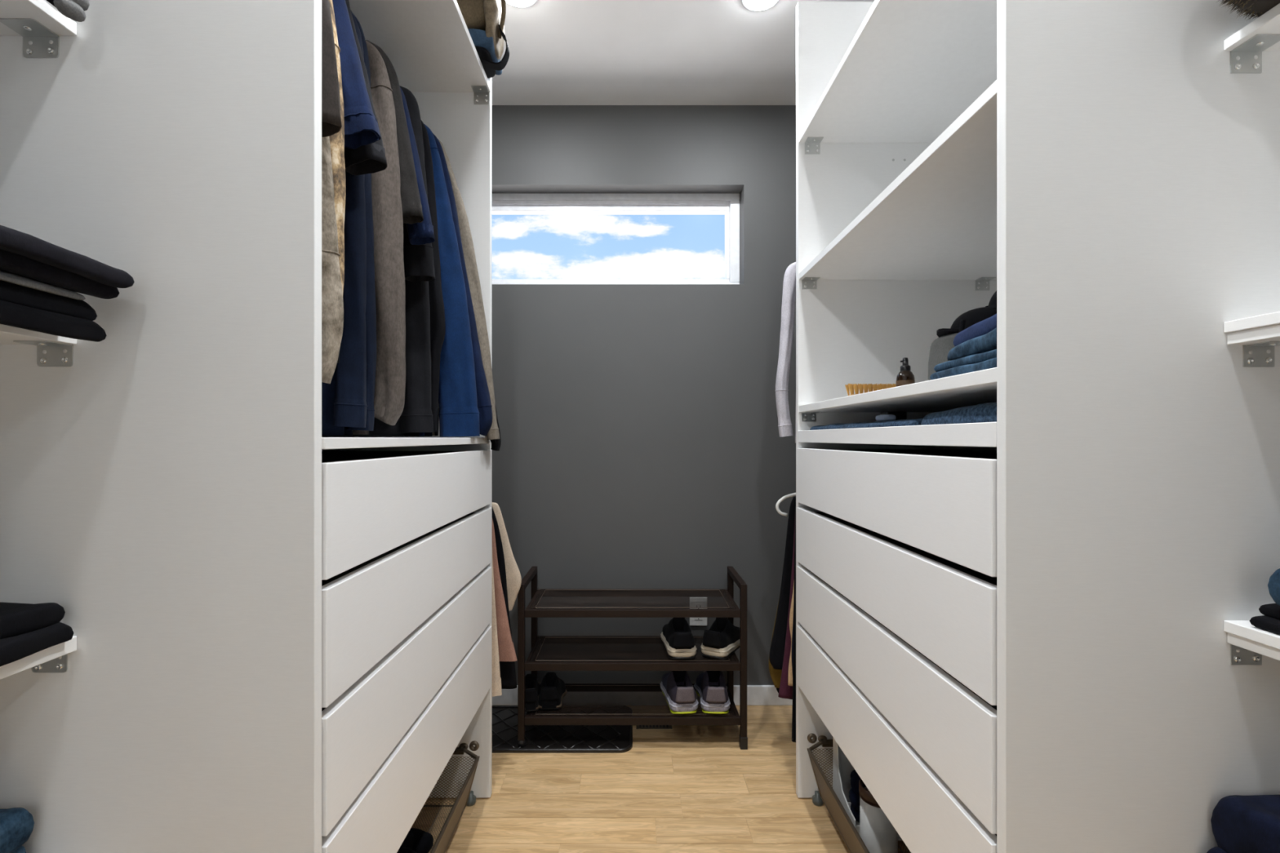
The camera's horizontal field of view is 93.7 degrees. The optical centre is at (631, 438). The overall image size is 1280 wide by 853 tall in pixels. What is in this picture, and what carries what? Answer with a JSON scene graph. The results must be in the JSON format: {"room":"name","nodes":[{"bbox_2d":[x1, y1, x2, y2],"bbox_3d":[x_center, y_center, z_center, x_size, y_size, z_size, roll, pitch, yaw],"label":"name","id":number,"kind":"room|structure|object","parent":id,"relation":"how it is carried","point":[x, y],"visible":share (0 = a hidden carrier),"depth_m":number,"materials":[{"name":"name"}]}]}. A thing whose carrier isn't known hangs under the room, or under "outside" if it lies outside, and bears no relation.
{"room":"walk-in closet","nodes":[
{"label":"walk-in closet","id":0,"kind":"room"},
{"bbox_2d":[492,105,795,684],"bbox_3d":[0.035,-0.129,2.515,2.190,2.410,0.220,0,0,0],"label":"wall","id":1,"kind":"structure","parent":0,"point":[642,446],"depth_m":2.40,"materials":[{"name":"grey paint"}]},
{"bbox_2d":[492,193,743,284],"bbox_3d":[-0.144,-0.817,2.483,1.192,0.403,0.154,0,0,0],"label":"window","id":2,"kind":"structure","parent":1,"relation":"in","point":[726,204],"depth_m":2.49,"materials":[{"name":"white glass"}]},
{"bbox_2d":[492,684,792,705],"bbox_3d":[0.035,1.027,2.398,2.190,0.078,0.014,0,0,0],"label":"baseboard","id":3,"kind":"structure","parent":1,"relation":"attached to","point":[757,695],"depth_m":2.39,"materials":[{"name":"white paint"}]},
{"bbox_2d":[689,608,706,626],"bbox_3d":[0.269,0.693,2.401,0.070,0.114,0.008,0,0,0],"label":"wall outlet","id":4,"kind":"object","parent":1,"relation":"attached to","point":[694,621],"visible":0.36,"depth_m":2.40,"materials":[{"name":"white plastic"}]},
{"bbox_2d":[411,705,910,852],"bbox_3d":[0.035,1.091,0.459,2.390,0.050,4.241,0,0,0],"label":"floor","id":5,"kind":"structure","parent":0,"point":[682,788],"depth_m":1.75,"materials":[{"name":"brown wood"}]},
{"bbox_2d":[0,0,76,679],"bbox_3d":[-0.738,-0.112,0.285,0.642,2.355,1.009,0,0,0],"label":"shelving unit","id":6,"kind":"object","parent":5,"relation":"on","point":[41,25],"visible":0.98,"depth_m":0.77,"materials":[{"name":"white wood"}]},
{"bbox_2d":[0,807,34,852],"bbox_3d":[-0.881,0.531,0.561,0.238,0.131,0.422,0,0,0],"label":"jeans","id":7,"kind":"object","parent":6,"relation":"on","point":[16,824],"visible":1,"depth_m":0.75,"materials":[{"name":"blue fabric"}]},
{"bbox_2d":[0,602,73,666],"bbox_3d":[-0.857,0.227,0.546,0.287,0.063,0.452,0,0,0],"label":"sweater","id":8,"kind":"object","parent":6,"relation":"on","point":[26,629],"visible":1,"depth_m":0.73,"materials":[{"name":"black fabric"}]},
{"bbox_2d":[0,280,106,342],"bbox_3d":[-0.822,-0.149,0.531,0.356,0.066,0.422,0,0,0],"label":"folded clothes","id":9,"kind":"object","parent":6,"relation":"on","point":[22,307],"visible":0.91,"depth_m":0.67,"materials":[{"name":"black fabric"}]},
{"bbox_2d":[0,270,85,300],"bbox_3d":[-0.825,-0.178,0.521,0.349,0.028,0.402,0,0,0],"label":"t-shirt","id":10,"kind":"object","parent":9,"relation":"on","point":[4,276],"visible":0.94,"depth_m":0.66,"materials":[{"name":"grey fabric"}]},
{"bbox_2d":[0,225,134,298],"bbox_3d":[-0.813,-0.204,0.531,0.375,0.059,0.462,0,0,0],"label":"sweater","id":11,"kind":"object","parent":10,"relation":"on","point":[21,254],"visible":0.98,"depth_m":0.67,"materials":[{"name":"black fabric"}]},
{"bbox_2d":[46,0,89,22],"bbox_3d":[-0.841,-0.583,0.586,0.318,0.122,0.372,0,0,0],"label":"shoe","id":12,"kind":"object","parent":6,"relation":"on","point":[74,10],"visible":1,"depth_m":0.74,"materials":[{"name":"grey fabric"}]},
{"bbox_2d":[0,0,492,852],"bbox_3d":[-0.736,-0.112,1.292,0.647,2.355,1.005,0,0,0],"label":"wardrobe","id":13,"kind":"object","parent":5,"relation":"on","point":[282,628],"visible":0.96,"depth_m":0.79,"materials":[{"name":"white wood"}]},
{"bbox_2d":[321,437,491,448],"bbox_3d":[-0.732,0.007,1.290,0.637,0.016,0.963,0,0,0],"label":"shelf","id":14,"kind":"object","parent":13,"relation":"attached to","point":[326,442],"depth_m":1.15,"materials":[{"name":"white laminate"}]},
{"bbox_2d":[396,827,433,852],"bbox_3d":[-0.597,0.965,1.409,0.252,0.093,0.248,0,0,0],"label":"shoe","id":15,"kind":"object","parent":13,"relation":"in","point":[417,840],"visible":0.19,"depth_m":1.43,"materials":[{"name":"black leather"}]},
{"bbox_2d":[348,0,490,92],"bbox_3d":[-0.733,-1.030,1.290,0.635,0.018,0.963,0,0,0],"label":"shelf","id":16,"kind":"object","parent":13,"relation":"attached to","point":[429,46],"depth_m":1.55,"materials":[{"name":"white laminate"}]},
{"bbox_2d":[411,740,479,852],"bbox_3d":[-0.719,0.937,1.278,0.592,0.161,0.887,0,0,0],"label":"wire basket","id":17,"kind":"object","parent":13,"relation":"on","point":[444,837],"depth_m":1.62,"materials":[{"name":"brown metal"}]},
{"bbox_2d":[467,28,502,75],"bbox_3d":[-0.586,-1.078,1.677,0.427,0.062,0.125,0,0,0],"label":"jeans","id":18,"kind":"object","parent":13,"relation":"on","point":[478,37],"visible":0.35,"depth_m":1.62,"materials":[{"name":"blue fabric"}]},
{"bbox_2d":[456,0,506,60],"bbox_3d":[-0.604,-1.182,1.674,0.518,0.246,0.140,0,0,0],"label":"canvas bag","id":19,"kind":"object","parent":18,"relation":"on","point":[486,15],"visible":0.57,"depth_m":1.62,"materials":[{"name":"fabric"}]},
{"bbox_2d":[474,24,509,78],"bbox_3d":[-0.520,-1.080,1.674,0.360,0.109,0.149,0,0,0],"label":"bag","id":20,"kind":"object","parent":13,"relation":"on","point":[490,67],"visible":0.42,"depth_m":1.65,"materials":[{"name":"black fabric"}]},
{"bbox_3d":[-0.720,-0.945,1.115,0.102,0.090,0.007,0,0,0],"label":"clothes hanger","id":21,"kind":"object","parent":13,"relation":"hanging from","visible":0},
{"bbox_2d":[321,10,367,435],"bbox_3d":[-0.720,-0.459,1.115,0.454,0.908,0.060,0,0,0],"label":"coat","id":22,"kind":"object","parent":21,"relation":"hanging from","point":[344,400],"visible":0.18,"depth_m":1.10,"materials":[{"name":"blue fabric"}]},
{"bbox_3d":[-0.720,-0.945,1.445,0.102,0.090,0.007,0,0,0],"label":"clothes hanger","id":23,"kind":"object","parent":13,"relation":"hanging from","visible":0},
{"bbox_2d":[352,280,433,435],"bbox_3d":[-0.720,-0.459,1.444,0.488,0.908,0.066,0,0,0],"label":"coat","id":24,"kind":"object","parent":23,"relation":"hanging from","point":[416,416],"visible":0.18,"depth_m":1.43,"materials":[{"name":"black fabric"}]},
{"bbox_3d":[-0.720,-0.945,1.620,0.102,0.090,0.007,0,0,0],"label":"clothes hanger","id":25,"kind":"object","parent":13,"relation":"hanging from","visible":0},
{"bbox_2d":[321,133,492,436],"bbox_3d":[-0.698,-0.459,1.622,0.646,0.908,0.063,0,0,0],"label":"sweater","id":26,"kind":"object","parent":25,"relation":"hanging from","point":[484,404],"visible":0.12,"depth_m":1.61,"materials":[{"name":"blue fabric"}]},
{"bbox_3d":[-0.720,-0.945,1.670,0.102,0.090,0.007,0,0,0],"label":"clothes hanger","id":27,"kind":"object","parent":13,"relation":"hanging from","visible":0},
{"bbox_2d":[431,139,499,439],"bbox_3d":[-0.696,-0.454,1.671,0.656,0.918,0.062,0,0,0],"label":"sweater","id":28,"kind":"object","parent":27,"relation":"hanging from","point":[469,257],"visible":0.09,"depth_m":1.65,"materials":[{"name":"fabric"}]},
{"bbox_3d":[-0.720,-0.945,1.560,0.102,0.090,0.007,0,0,0],"label":"clothes hanger","id":29,"kind":"object","parent":13,"relation":"hanging from","visible":0},
{"bbox_2d":[419,124,479,436],"bbox_3d":[-0.710,-0.458,1.560,0.630,0.910,0.075,0,0,0],"label":"coat","id":30,"kind":"object","parent":29,"relation":"hanging from","point":[459,413],"visible":0.15,"depth_m":1.54,"materials":[{"name":"blue fabric"}]},
{"bbox_3d":[-0.720,-0.945,0.860,0.102,0.090,0.007,0,0,0],"label":"clothes hanger","id":31,"kind":"object","parent":13,"relation":"hanging from","visible":0},
{"bbox_2d":[321,0,342,137],"bbox_3d":[-0.717,-0.599,0.862,0.606,0.629,0.058,0,0,0],"label":"t-shirt","id":32,"kind":"object","parent":31,"relation":"hanging from","point":[331,124],"visible":0.14,"depth_m":0.85,"materials":[{"name":"brown fabric"}]},
{"bbox_3d":[-0.720,-0.945,1.010,0.102,0.090,0.007,0,0,0],"label":"clothes hanger","id":33,"kind":"object","parent":13,"relation":"hanging from","visible":0},
{"bbox_2d":[332,0,380,149],"bbox_3d":[-0.720,-0.548,1.009,0.590,0.729,0.061,0,0,0],"label":"jacket","id":34,"kind":"object","parent":33,"relation":"hanging from","point":[361,124],"visible":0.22,"depth_m":0.99,"materials":[{"name":"blue fabric"}]},
{"bbox_3d":[-0.720,-0.945,1.065,0.102,0.090,0.007,0,0,0],"label":"clothes hanger","id":35,"kind":"object","parent":13,"relation":"hanging from","visible":0},
{"bbox_2d":[337,0,387,363],"bbox_3d":[-0.720,-0.523,1.065,0.571,0.779,0.064,0,0,0],"label":"t-shirt","id":36,"kind":"object","parent":35,"relation":"hanging from","point":[371,158],"visible":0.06,"depth_m":1.06,"materials":[{"name":"fabric"}]},
{"bbox_3d":[-0.720,-0.945,1.285,0.102,0.090,0.007,0,0,0],"label":"clothes hanger","id":37,"kind":"object","parent":13,"relation":"hanging from","visible":0},
{"bbox_2d":[366,40,423,224],"bbox_3d":[-0.720,-0.523,1.284,0.547,0.779,0.064,0,0,0],"label":"t-shirt","id":38,"kind":"object","parent":37,"relation":"hanging from","point":[412,213],"visible":0.09,"depth_m":1.27,"materials":[{"name":"grey fabric"}]},
{"bbox_3d":[-0.720,-0.945,1.340,0.102,0.090,0.007,0,0,0],"label":"clothes hanger","id":39,"kind":"object","parent":13,"relation":"hanging from","visible":0},
{"bbox_2d":[400,87,435,244],"bbox_3d":[-0.720,-0.523,1.339,0.560,0.779,0.067,0,0,0],"label":"t-shirt","id":40,"kind":"object","parent":39,"relation":"hanging from","point":[419,233],"visible":0.09,"depth_m":1.33,"materials":[{"name":"blue fabric"}]},
{"bbox_3d":[-0.720,-0.945,1.395,0.102,0.090,0.007,0,0,0],"label":"clothes hanger","id":41,"kind":"object","parent":13,"relation":"hanging from","visible":0},
{"bbox_2d":[400,85,435,281],"bbox_3d":[-0.720,-0.498,1.396,0.525,0.829,0.061,0,0,0],"label":"t-shirt","id":42,"kind":"object","parent":41,"relation":"hanging from","point":[419,264],"visible":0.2,"depth_m":1.38,"materials":[{"name":"black fabric"}]},
{"bbox_2d":[492,705,632,752],"bbox_3d":[-0.388,1.060,2.202,0.785,0.012,0.341,0,0,0],"label":"floor mat","id":43,"kind":"object","parent":5,"relation":"on","point":[539,738],"visible":0.34,"depth_m":2.13,"materials":[{"name":"rubber"}]},
{"bbox_2d":[517,566,747,749],"bbox_3d":[0.004,0.783,2.201,0.790,0.565,0.300,0,0,0],"label":"shoe rack","id":44,"kind":"object","parent":5,"relation":"on","point":[583,704],"visible":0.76,"depth_m":2.11,"materials":[{"name":"brown wood"}]},
{"bbox_2d":[524,673,539,711],"bbox_3d":[-0.362,0.902,2.173,0.073,0.105,0.197,0,0,-11],"label":"leather shoe","id":45,"kind":"object","parent":44,"relation":"on","point":[531,685],"visible":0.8,"depth_m":2.09,"materials":[{"name":"black leather"}]},
{"bbox_2d":[524,688,537,702],"bbox_3d":[-0.349,0.891,2.084,0.042,0.043,0.019,0,0,-10],"label":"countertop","id":46,"kind":"structure","parent":45,"relation":"on","point":[531,693],"depth_m":2.08,"materials":[{"name":"black"}]},
{"bbox_2d":[538,671,567,709],"bbox_3d":[-0.291,0.902,2.188,0.105,0.105,0.197,0,0,0],"label":"leather shoe","id":47,"kind":"object","parent":44,"relation":"on","point":[553,690],"visible":1,"depth_m":2.11,"materials":[{"name":"black leather"}]},
{"bbox_2d":[660,617,697,658],"bbox_3d":[0.171,0.707,2.198,0.128,0.124,0.279,0,0,0],"label":"sneaker","id":48,"kind":"object","parent":44,"relation":"on","point":[677,638],"visible":0.94,"depth_m":2.08,"materials":[{"name":"black fabric"}]},
{"bbox_2d":[659,671,698,713],"bbox_3d":[0.172,0.892,2.192,0.132,0.124,0.281,0,0,0],"label":"sneaker","id":49,"kind":"object","parent":44,"relation":"on","point":[677,689],"visible":0.95,"depth_m":2.08,"materials":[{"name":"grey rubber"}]},
{"bbox_2d":[693,671,730,713],"bbox_3d":[0.299,0.892,2.192,0.130,0.124,0.280,0,0,0],"label":"sneaker","id":50,"kind":"object","parent":44,"relation":"on","point":[711,686],"visible":0.96,"depth_m":2.08,"materials":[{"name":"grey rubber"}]},
{"bbox_2d":[700,617,739,659],"bbox_3d":[0.337,0.707,2.187,0.124,0.124,0.257,0,0,24],"label":"sneaker","id":51,"kind":"object","parent":44,"relation":"on","point":[721,641],"visible":0.94,"depth_m":2.10,"materials":[{"name":"black fabric"}]},
{"bbox_2d":[635,724,672,728],"bbox_3d":[0.084,1.064,2.225,0.132,0.003,0.054,0,0,0],"label":"floor vent","id":52,"kind":"object","parent":5,"relation":"in","point":[637,726],"visible":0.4,"depth_m":2.21,"materials":[{"name":"metal"}]},
{"bbox_2d":[795,0,1279,852],"bbox_3d":[0.808,-0.112,1.292,0.642,2.355,1.005,0,0,0],"label":"wardrobe","id":53,"kind":"object","parent":5,"relation":"on","point":[1010,629],"visible":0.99,"depth_m":0.79,"materials":[{"name":"white wood"}]},
{"bbox_2d":[807,733,911,852],"bbox_3d":[0.794,0.937,1.299,0.582,0.161,0.930,0,0,0],"label":"wire basket","id":54,"kind":"object","parent":53,"relation":"on","point":[820,745],"depth_m":1.64,"materials":[{"name":"brown metal"}]},
{"bbox_2d":[809,417,923,430],"bbox_3d":[0.707,-0.020,1.417,0.386,0.038,0.635,0,0,0],"label":"folded towel","id":55,"kind":"object","parent":53,"relation":"on","point":[914,421],"visible":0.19,"depth_m":1.29,"materials":[{"name":"blue fabric"}]},
{"bbox_2d":[880,411,906,420],"bbox_3d":[0.657,-0.051,1.505,0.047,0.029,0.050,0,0,0],"label":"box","id":56,"kind":"object","parent":55,"relation":"on","point":[899,415],"visible":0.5,"depth_m":1.48,"materials":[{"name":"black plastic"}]},
{"bbox_2d":[832,737,902,840],"bbox_3d":[0.650,0.888,1.587,0.180,0.244,0.163,0,0,0],"label":"caddy","id":57,"kind":"object","parent":53,"relation":"on","point":[842,768],"visible":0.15,"depth_m":1.65,"materials":[{"name":"white plastic"}]},
{"bbox_2d":[848,769,860,822],"bbox_3d":[0.606,0.903,1.540,0.087,0.158,0.094,0,0,23],"label":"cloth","id":58,"kind":"object","parent":57,"relation":"in","point":[854,795],"visible":0.22,"depth_m":1.52,"materials":[{"name":"fabric"}]},
{"bbox_2d":[844,383,895,395],"bbox_3d":[0.598,-0.116,1.500,0.121,0.040,0.044,0,0,0],"label":"brush","id":59,"kind":"object","parent":53,"relation":"on","point":[861,388],"visible":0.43,"depth_m":1.49,"materials":[{"name":"brown wood"}]},
{"bbox_2d":[858,777,897,852],"bbox_3d":[0.598,0.921,1.450,0.089,0.166,0.089,0,0,0],"label":"canister","id":60,"kind":"object","parent":53,"relation":"in","point":[878,834],"visible":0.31,"depth_m":1.42,"materials":[{"name":"white plastic"}]},
{"bbox_2d":[798,422,996,447],"bbox_3d":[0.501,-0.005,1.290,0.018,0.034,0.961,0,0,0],"label":"tray","id":61,"kind":"object","parent":53,"relation":"on","point":[968,434],"depth_m":1.05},
{"bbox_2d":[799,367,996,412],"bbox_3d":[0.807,-0.086,1.290,0.626,0.020,0.963,0,0,0],"label":"shelf","id":62,"kind":"object","parent":53,"relation":"attached to","point":[980,387],"depth_m":1.18,"materials":[{"name":"white laminate"}]},
{"bbox_2d":[799,80,996,279],"bbox_3d":[0.807,-0.476,1.290,0.626,0.019,0.963,0,0,0],"label":"shelf","id":63,"kind":"object","parent":53,"relation":"attached to","point":[937,220],"depth_m":1.29,"materials":[{"name":"white laminate"}]},
{"bbox_2d":[799,0,996,142],"bbox_3d":[0.807,-0.881,1.290,0.626,0.018,0.963,0,0,0],"label":"shelf","id":64,"kind":"object","parent":53,"relation":"attached to","point":[911,68],"depth_m":1.44,"materials":[{"name":"white laminate"}]},
{"bbox_2d":[895,357,915,386],"bbox_3d":[0.639,-0.142,1.400,0.040,0.092,0.040,0,0,0],"label":"spray bottle","id":65,"kind":"object","parent":53,"relation":"on","point":[904,377],"visible":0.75,"depth_m":1.39,"materials":[{"name":"orange glass"}]},
{"bbox_2d":[920,402,996,425],"bbox_3d":[0.711,-0.030,0.955,0.378,0.060,0.260,0,0,0],"label":"folded towel","id":66,"kind":"object","parent":53,"relation":"on","point":[984,412],"visible":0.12,"depth_m":0.94,"materials":[{"name":"blue fabric"}]},
{"bbox_2d":[928,290,996,380],"bbox_3d":[0.683,-0.192,1.081,0.240,0.191,0.181,0,0,0],"label":"bag","id":67,"kind":"object","parent":53,"relation":"on","point":[940,348],"depth_m":1.09,"materials":[{"name":"fabric"}]},
{"bbox_2d":[929,349,996,379],"bbox_3d":[0.651,-0.113,0.921,0.297,0.032,0.198,0,0,0],"label":"jeans","id":68,"kind":"object","parent":53,"relation":"on","point":[987,360],"visible":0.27,"depth_m":0.91,"materials":[{"name":"blue fabric"}]},
{"bbox_2d":[946,313,996,360],"bbox_3d":[0.658,-0.158,0.903,0.284,0.061,0.163,0,0,0],"label":"jeans","id":69,"kind":"object","parent":68,"relation":"on","point":[980,337],"visible":0.25,"depth_m":0.91,"materials":[{"name":"blue fabric"}]},
{"bbox_2d":[1223,3,1279,665],"bbox_3d":[0.811,-0.112,0.285,0.636,2.355,1.009,0,0,0],"label":"shelving unit","id":70,"kind":"object","parent":5,"relation":"on","point":[1258,335],"visible":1,"depth_m":0.77,"materials":[{"name":"white wood"}]},
{"bbox_2d":[1206,794,1279,852],"bbox_3d":[0.900,0.525,0.571,0.320,0.143,0.422,0,0,0],"label":"folded clothes","id":71,"kind":"object","parent":70,"relation":"on","point":[1241,824],"visible":1,"depth_m":0.75,"materials":[{"name":"fabric"}]},
{"bbox_2d":[1215,0,1279,20],"bbox_3d":[0.822,-0.581,0.690,0.263,0.115,0.189,0,0,0],"label":"hat","id":72,"kind":"object","parent":70,"relation":"on","point":[1255,8],"visible":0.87,"depth_m":0.73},
{"bbox_2d":[1248,603,1279,634],"bbox_3d":[0.921,0.223,0.561,0.278,0.031,0.402,0,0,0],"label":"trousers","id":73,"kind":"object","parent":70,"relation":"on","point":[1270,621],"visible":0.99,"depth_m":0.75,"materials":[{"name":"black fabric"}]},
{"bbox_2d":[1267,568,1279,605],"bbox_3d":[0.923,0.179,0.551,0.274,0.060,0.382,0,0,0],"label":"jeans","id":74,"kind":"object","parent":73,"relation":"on","point":[1273,585],"visible":1,"depth_m":0.73,"materials":[{"name":"blue fabric"}]},
{"bbox_2d":[492,0,875,105],"bbox_3d":[0.035,-1.364,0.552,2.390,0.060,4.205,0,0,0],"label":"ceiling","id":75,"kind":"structure","parent":0,"point":[562,52],"depth_m":2.08,"materials":[{"name":"paint"}]},
{"bbox_2d":[505,0,537,8],"bbox_3d":[-0.338,-1.325,1.797,0.120,0.019,0.120,0,0,0],"label":"recessed light","id":76,"kind":"object","parent":75,"relation":"in","point":[514,3],"visible":0.95,"depth_m":1.82,"materials":[{"name":"white paint"}]},
{"bbox_2d":[741,0,779,12],"bbox_3d":[0.392,-1.325,1.812,0.120,0.019,0.120,0,0,0],"label":"recessed light","id":77,"kind":"object","parent":75,"relation":"in","point":[757,6],"visible":1,"depth_m":1.83,"materials":[{"name":"white paint"}]},
{"bbox_2d":[675,685,695,702],"bbox_3d":[0.186,0.879,2.065,0.069,0.050,0.022,0,0,-6],"label":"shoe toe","id":78,"kind":"structure","parent":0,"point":[683,695],"depth_m":2.06,"materials":[{"name":"grey"}]},
{"bbox_2d":[706,686,726,702],"bbox_3d":[0.292,0.879,2.066,0.069,0.050,0.024,0,0,0],"label":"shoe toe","id":79,"kind":"structure","parent":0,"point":[713,694],"depth_m":2.06,"materials":[{"name":"grey"}]},
{"bbox_3d":[-0.720,-0.945,1.165,0.102,0.090,0.007,0,0,0],"label":"clothes hanger","id":80,"kind":"object","parent":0,"visible":0},
{"bbox_2d":[344,14,376,435],"bbox_3d":[-0.720,-0.459,1.164,0.445,0.908,0.058,0,0,0],"label":"sweater","id":81,"kind":"object","parent":80,"relation":"hanging from","point":[371,308],"visible":0.08,"depth_m":1.16,"materials":[{"name":"blue fabric"}]},
{"bbox_3d":[-0.720,0.116,2.100,0.025,0.025,0.610,0,0,0],"label":"closet rod","id":82,"kind":"object","parent":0,"visible":0},
{"bbox_3d":[-0.720,0.148,1.850,0.102,0.105,0.007,0,0,0],"label":"clothes hanger","id":83,"kind":"object","parent":82,"relation":"hanging from","visible":0},
{"bbox_2d":[492,557,502,696],"bbox_3d":[-0.573,0.493,1.846,0.347,0.596,0.052,0,0,0],"label":"trousers","id":84,"kind":"object","parent":83,"relation":"hanging from","point":[496,679],"visible":0.13,"depth_m":1.84,"materials":[{"name":"beige fabric"}]},
{"bbox_3d":[0.760,0.116,2.100,0.025,0.025,0.610,0,0,0],"label":"closet rod","id":85,"kind":"object","parent":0,"visible":0},
{"bbox_2d":[775,492,795,516],"bbox_3d":[0.729,0.182,2.040,0.477,0.174,0.011,0,0,0],"label":"clothes hanger","id":86,"kind":"object","parent":85,"relation":"hanging from","point":[788,495],"visible":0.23,"depth_m":2.04,"materials":[{"name":"white plastic"}]},
{"bbox_3d":[0.760,0.156,1.840,0.102,0.120,0.007,0,0,0],"label":"clothes hanger","id":87,"kind":"object","parent":85,"relation":"hanging from","visible":0},
{"bbox_2d":[791,506,795,742],"bbox_3d":[0.628,0.570,1.839,0.270,0.720,0.044,0,0,0],"label":"trousers","id":88,"kind":"object","parent":87,"relation":"hanging from","point":[793,709],"visible":0.15,"depth_m":1.84,"materials":[{"name":"black fabric"}]},
{"bbox_3d":[-0.720,0.162,1.905,0.102,0.132,0.007,0,0,0],"label":"clothes hanger","id":89,"kind":"object","parent":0,"visible":0},
{"bbox_2d":[492,520,517,661],"bbox_3d":[-0.557,0.464,1.908,0.389,0.483,0.048,0,0,0],"label":"coat","id":90,"kind":"object","parent":89,"relation":"hanging from","point":[505,644],"visible":0.19,"depth_m":1.89,"materials":[{"name":"pink fabric"}]},
{"bbox_3d":[0.760,0.148,2.000,0.102,0.105,0.007,0,0,0],"label":"clothes hanger","id":91,"kind":"object","parent":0,"visible":0},
{"bbox_2d":[768,496,795,669],"bbox_3d":[0.630,0.481,2.001,0.340,0.571,0.044,0,0,0],"label":"coat","id":92,"kind":"object","parent":91,"relation":"hanging from","point":[775,656],"visible":0.26,"depth_m":1.99,"materials":[{"name":"black fabric"}]},
{"bbox_3d":[-0.720,-0.945,0.905,0.102,0.090,0.007,0,0,0],"label":"clothes hanger","id":93,"kind":"object","parent":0,"visible":0},
{"bbox_2d":[321,136,343,383],"bbox_3d":[-0.720,-0.498,0.903,0.567,0.830,0.066,0,0,0],"label":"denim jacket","id":94,"kind":"object","parent":93,"relation":"hanging from","point":[332,303],"visible":0.16,"depth_m":0.89,"materials":[{"name":"beige fabric"}]},
{"bbox_3d":[-0.720,0.160,1.955,0.102,0.129,0.007,0,0,0],"label":"clothes hanger","id":95,"kind":"object","parent":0,"visible":0},
{"bbox_2d":[492,507,516,688],"bbox_3d":[-0.573,0.515,1.954,0.402,0.591,0.040,0,0,0],"label":"dress","id":96,"kind":"object","parent":95,"relation":"hanging from","point":[507,668],"visible":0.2,"depth_m":1.94,"materials":[{"name":"fabric"}]},
{"bbox_3d":[-0.720,-0.945,0.955,0.102,0.090,0.007,0,0,0],"label":"clothes hanger","id":97,"kind":"object","parent":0,"visible":0},
{"bbox_2d":[328,0,346,292],"bbox_3d":[-0.720,-0.540,0.957,0.526,0.746,0.066,0,0,0],"label":"shirt","id":98,"kind":"object","parent":97,"relation":"hanging from","point":[336,140],"visible":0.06,"depth_m":0.95,"materials":[{"name":"beige fabric"}]},
{"bbox_3d":[-0.720,-0.945,1.220,0.102,0.090,0.007,0,0,0],"label":"clothes hanger","id":99,"kind":"object","parent":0,"visible":0},
{"bbox_2d":[352,40,405,435],"bbox_3d":[-0.720,-0.460,1.223,0.519,0.906,0.065,0,0,0],"label":"coat","id":100,"kind":"object","parent":99,"relation":"hanging from","point":[387,210],"visible":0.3,"depth_m":1.20,"materials":[{"name":"grey fabric"}]},
{"bbox_3d":[-0.720,-0.945,1.505,0.102,0.090,0.007,0,0,0],"label":"clothes hanger","id":101,"kind":"object","parent":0,"visible":0},
{"bbox_2d":[404,120,445,435],"bbox_3d":[-0.720,-0.459,1.506,0.507,0.908,0.060,0,0,0],"label":"jacket","id":102,"kind":"object","parent":101,"relation":"hanging from","point":[437,326],"visible":0.12,"depth_m":1.49,"materials":[{"name":"fabric"}]},
{"bbox_3d":[-0.720,-0.945,1.722,0.102,0.090,0.007,0,0,0],"label":"clothes hanger","id":103,"kind":"object","parent":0,"visible":0},
{"bbox_2d":[435,406,501,450],"bbox_3d":[-0.699,-0.438,1.723,0.648,0.949,0.062,0,0,0],"label":"jacket","id":104,"kind":"object","parent":103,"relation":"hanging from","point":[495,443],"visible":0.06,"depth_m":1.71,"materials":[{"name":"fabric"}]},
{"bbox_3d":[-0.720,0.158,2.010,0.102,0.124,0.007,0,0,0],"label":"clothes hanger","id":105,"kind":"object","parent":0,"visible":0},
{"bbox_2d":[492,502,521,610],"bbox_3d":[-0.538,0.395,2.008,0.338,0.362,0.045,0,0,0],"label":"jacket","id":106,"kind":"object","parent":105,"relation":"hanging from","point":[513,579],"visible":0.23,"depth_m":2.00,"materials":[{"name":"beige fabric"}]},
{"bbox_3d":[0.760,-0.680,1.980,0.102,0.110,0.007,0,0,0],"label":"clothes hanger","id":107,"kind":"object","parent":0,"visible":0},
{"bbox_2d":[774,262,795,443],"bbox_3d":[0.760,-0.311,1.981,0.569,0.654,0.063,0,0,0],"label":"shirt","id":108,"kind":"object","parent":107,"relation":"hanging from","point":[784,424],"visible":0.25,"depth_m":1.96,"materials":[{"name":"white fabric"}]},
{"bbox_3d":[0.760,0.165,1.910,0.102,0.139,0.007,0,0,0],"label":"clothes hanger","id":109,"kind":"object","parent":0,"visible":0},
{"bbox_2d":[787,580,794,685],"bbox_3d":[0.644,0.507,1.914,0.290,0.556,0.044,0,0,0],"label":"shirt","id":110,"kind":"object","parent":109,"relation":"hanging from","point":[791,615],"visible":0.09,"depth_m":1.90,"materials":[{"name":"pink fabric"}]},
{"bbox_3d":[0.760,0.164,1.950,0.102,0.137,0.007,0,0,0],"label":"clothes hanger","id":111,"kind":"object","parent":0,"visible":0},
{"bbox_2d":[777,520,795,698],"bbox_3d":[0.640,0.533,1.949,0.326,0.611,0.040,0,0,0],"label":"shirt","id":112,"kind":"object","parent":111,"relation":"hanging from","point":[785,691],"visible":0.14,"depth_m":1.94,"materials":[{"name":"fabric"}]},
{"bbox_3d":[0.760,0.179,2.050,0.102,0.167,0.007,0,0,0],"label":"clothes hanger","id":113,"kind":"object","parent":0,"visible":0},
{"bbox_2d":[768,597,782,688],"bbox_3d":[0.641,0.553,2.050,0.345,0.592,0.046,0,0,0],"label":"shirt","id":114,"kind":"object","parent":113,"relation":"hanging from","point":[775,674],"visible":0.07,"depth_m":2.04,"materials":[{"name":"yellow fabric"}]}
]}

